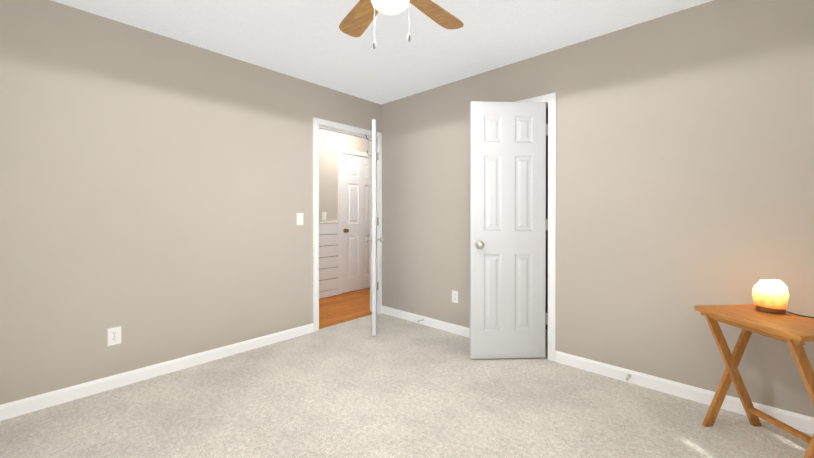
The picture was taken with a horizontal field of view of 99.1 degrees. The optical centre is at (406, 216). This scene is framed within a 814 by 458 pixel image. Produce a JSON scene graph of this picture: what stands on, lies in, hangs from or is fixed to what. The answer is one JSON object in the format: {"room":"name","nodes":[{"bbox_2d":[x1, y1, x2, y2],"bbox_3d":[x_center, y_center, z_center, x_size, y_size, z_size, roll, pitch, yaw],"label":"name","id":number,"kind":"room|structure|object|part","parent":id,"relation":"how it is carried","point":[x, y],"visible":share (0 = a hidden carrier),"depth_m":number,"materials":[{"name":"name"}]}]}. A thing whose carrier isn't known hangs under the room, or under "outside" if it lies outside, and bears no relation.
{"room":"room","nodes":[
{"label":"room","id":0,"kind":"room"},
{"bbox_2d":[0,0,380,404],"bbox_3d":[-0.829,-0.086,3.597,0.120,2.440,5.420,0,0,43],"label":"wall","id":1,"kind":"structure","parent":0,"point":[156,193],"depth_m":2.40,"materials":[{"name":"paint"}]},
{"bbox_2d":[108,326,120,345],"bbox_3d":[-1.943,0.796,2.305,0.006,0.115,0.070,0,0,43],"label":"outlet","id":2,"kind":"object","parent":1,"relation":"attached to","point":[114,335],"visible":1,"depth_m":2.30,"materials":[{"name":"white plastic"}]},
{"bbox_2d":[0,323,313,420],"bbox_3d":[-1.719,1.097,2.543,0.013,0.085,2.355,0,0,43],"label":"baseboard","id":3,"kind":"structure","parent":1,"relation":"attached to","point":[34,403],"depth_m":2.38,"materials":[{"name":"white wood"}]},
{"bbox_2d":[297,213,302,224],"bbox_3d":[-1.016,0.025,3.299,0.009,0.115,0.070,0,0,43],"label":"light switch","id":4,"kind":"object","parent":1,"relation":"attached to","point":[299,218],"visible":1,"depth_m":3.30,"materials":[{"name":"white plastic"}]},
{"bbox_2d":[319,127,371,138],"bbox_3d":[-0.646,0.113,3.771,0.013,2.040,0.782,0,0,43],"label":"trim","id":5,"kind":"structure","parent":1,"relation":"attached to","point":[344,132],"depth_m":3.72,"materials":[{"name":"white wood"}]},
{"bbox_2d":[313,117,381,331],"bbox_3d":[-0.659,0.080,3.782,0.152,2.105,0.912,0,0,43],"label":"door frame","id":6,"kind":"structure","parent":1,"relation":"attached to","point":[317,123],"depth_m":3.62,"materials":[{"name":"white wood"}]},
{"bbox_2d":[365,119,382,335],"bbox_3d":[-0.343,0.105,3.640,0.181,2.033,0.802,0,0,-4],"label":"entry door","id":7,"kind":"structure","parent":1,"relation":"in","point":[373,239],"depth_m":3.25,"materials":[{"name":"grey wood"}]},
{"bbox_3d":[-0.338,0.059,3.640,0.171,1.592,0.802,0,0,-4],"label":"knob","id":8,"kind":"part","parent":7,"relation":"part of","materials":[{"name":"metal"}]},
{"bbox_2d":[319,129,369,221],"bbox_3d":[-1.229,-0.093,4.798,0.100,2.440,4.440,0,0,43],"label":"wall","id":9,"kind":"structure","parent":0,"point":[331,143],"depth_m":4.88,"materials":[{"name":"paint"}]},
{"bbox_2d":[322,212,325,219],"bbox_3d":[-1.145,-0.003,4.808,0.009,0.115,0.070,0,0,43],"label":"light switch","id":10,"kind":"object","parent":9,"relation":"attached to","point":[323,215],"visible":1,"depth_m":4.80,"materials":[{"name":"white plastic"}]},
{"bbox_2d":[319,221,338,298],"bbox_3d":[-1.181,0.602,4.758,0.030,1.052,4.200,0,0,43],"label":"trim","id":11,"kind":"structure","parent":9,"relation":"attached to","point":[328,259],"depth_m":4.85,"materials":[{"name":"grey wood"}]},
{"bbox_2d":[338,148,369,294],"bbox_3d":[-0.717,0.072,5.340,0.116,2.105,0.900,0,0,43],"label":"door frame","id":12,"kind":"structure","parent":9,"relation":"attached to","point":[341,151],"depth_m":5.00,"materials":[{"name":"white wood"}]},
{"bbox_2d":[342,154,369,292],"bbox_3d":[-0.711,0.105,5.329,0.171,2.030,0.772,0,0,43],"label":"hall door","id":13,"kind":"structure","parent":9,"relation":"in","point":[355,221],"depth_m":5.24,"materials":[{"name":"white wood"}]},
{"bbox_2d":[319,288,371,328],"bbox_3d":[-0.826,1.172,4.431,1.200,0.074,4.440,0,0,43],"label":"floor","id":14,"kind":"structure","parent":0,"point":[343,307],"depth_m":4.32,"materials":[{"name":"brown wood"}]},
{"bbox_2d":[52,0,712,104],"bbox_3d":[0.147,-1.352,2.768,5.070,0.100,5.540,0,0,43],"label":"ceiling","id":15,"kind":"structure","parent":0,"point":[309,41],"depth_m":2.45,"materials":[{"name":"white paint"}]},
{"bbox_2d":[339,0,463,48],"bbox_3d":[-0.051,-1.022,1.583,1.036,0.546,0.998,0,0,43],"label":"fan","id":16,"kind":"object","parent":15,"relation":"hanging from","point":[357,20],"visible":1,"depth_m":1.79,"materials":[{"name":"brown wood"}]},
{"bbox_3d":[-0.075,-0.964,1.553,0.173,0.077,0.173,0,0,43],"label":"globe","id":17,"kind":"part","parent":16,"relation":"part of","materials":[{"name":"white glass"}]},
{"bbox_2d":[0,313,812,457],"bbox_3d":[0.183,1.183,1.863,3.770,0.080,4.240,0,0,43],"label":"floor carpet","id":18,"kind":"object","parent":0,"point":[395,387],"visible":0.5,"depth_m":2.01,"materials":[{"name":"beige carpet"}]},
{"bbox_2d":[694,304,813,457],"bbox_3d":[1.790,0.819,1.693,0.380,0.650,0.490,0,0,-5],"label":"tray table","id":19,"kind":"object","parent":18,"relation":"on","point":[795,332],"visible":1,"depth_m":1.75,"materials":[{"name":"brown wood"}]},
{"bbox_2d":[752,279,813,317],"bbox_3d":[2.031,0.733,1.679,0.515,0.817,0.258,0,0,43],"label":"salt lamp","id":20,"kind":"object","parent":19,"relation":"on","point":[771,296],"visible":1,"depth_m":1.76,"materials":[{"name":"yellow stone"}]},
{"bbox_3d":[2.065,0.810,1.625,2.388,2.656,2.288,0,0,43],"label":"cord","id":21,"kind":"part","parent":20,"relation":"part of","materials":[{"name":"black plastic"}]},
{"bbox_2d":[545,107,547,328],"bbox_3d":[1.201,-0.085,3.298,1.435,2.440,0.660,0,0,43],"label":"wall","id":22,"kind":"structure","parent":0,"point":[546,310],"depth_m":3.48,"materials":[{"name":"grey paint"}]},
{"bbox_2d":[381,0,813,417],"bbox_3d":[1.114,-0.082,2.847,3.750,2.440,0.120,0,0,43],"label":"wall","id":23,"kind":"structure","parent":0,"point":[684,162],"depth_m":2.28,"materials":[{"name":"paint"}]},
{"bbox_2d":[381,306,469,337],"bbox_3d":[0.155,1.091,3.651,1.260,0.085,0.013,0,0,43],"label":"baseboard","id":24,"kind":"structure","parent":23,"relation":"attached to","point":[449,327],"depth_m":3.58,"materials":[{"name":"white wood"}]},
{"bbox_2d":[452,290,457,302],"bbox_3d":[0.466,0.780,3.365,0.070,0.115,0.006,0,0,43],"label":"outlet","id":25,"kind":"object","parent":23,"relation":"attached to","point":[454,296],"visible":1,"depth_m":3.36,"materials":[{"name":"white plastic"}]},
{"bbox_2d":[469,101,547,358],"bbox_3d":[0.807,0.111,2.765,0.629,2.030,0.171,0,0,-3],"label":"closet door","id":26,"kind":"structure","parent":23,"relation":"in","point":[507,244],"depth_m":2.75,"materials":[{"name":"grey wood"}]},
{"bbox_2d":[516,92,555,361],"bbox_3d":[0.931,0.085,3.007,0.745,2.105,0.136,0,0,43],"label":"door frame","id":27,"kind":"structure","parent":23,"relation":"attached to","point":[549,100],"depth_m":2.72,"materials":[{"name":"white wood"}]},
{"bbox_2d":[555,351,813,433],"bbox_3d":[1.750,1.099,2.175,1.595,0.085,0.013,0,0,43],"label":"baseboard","id":28,"kind":"structure","parent":23,"relation":"attached to","point":[801,422],"depth_m":2.20,"materials":[{"name":"white wood"}]}
]}

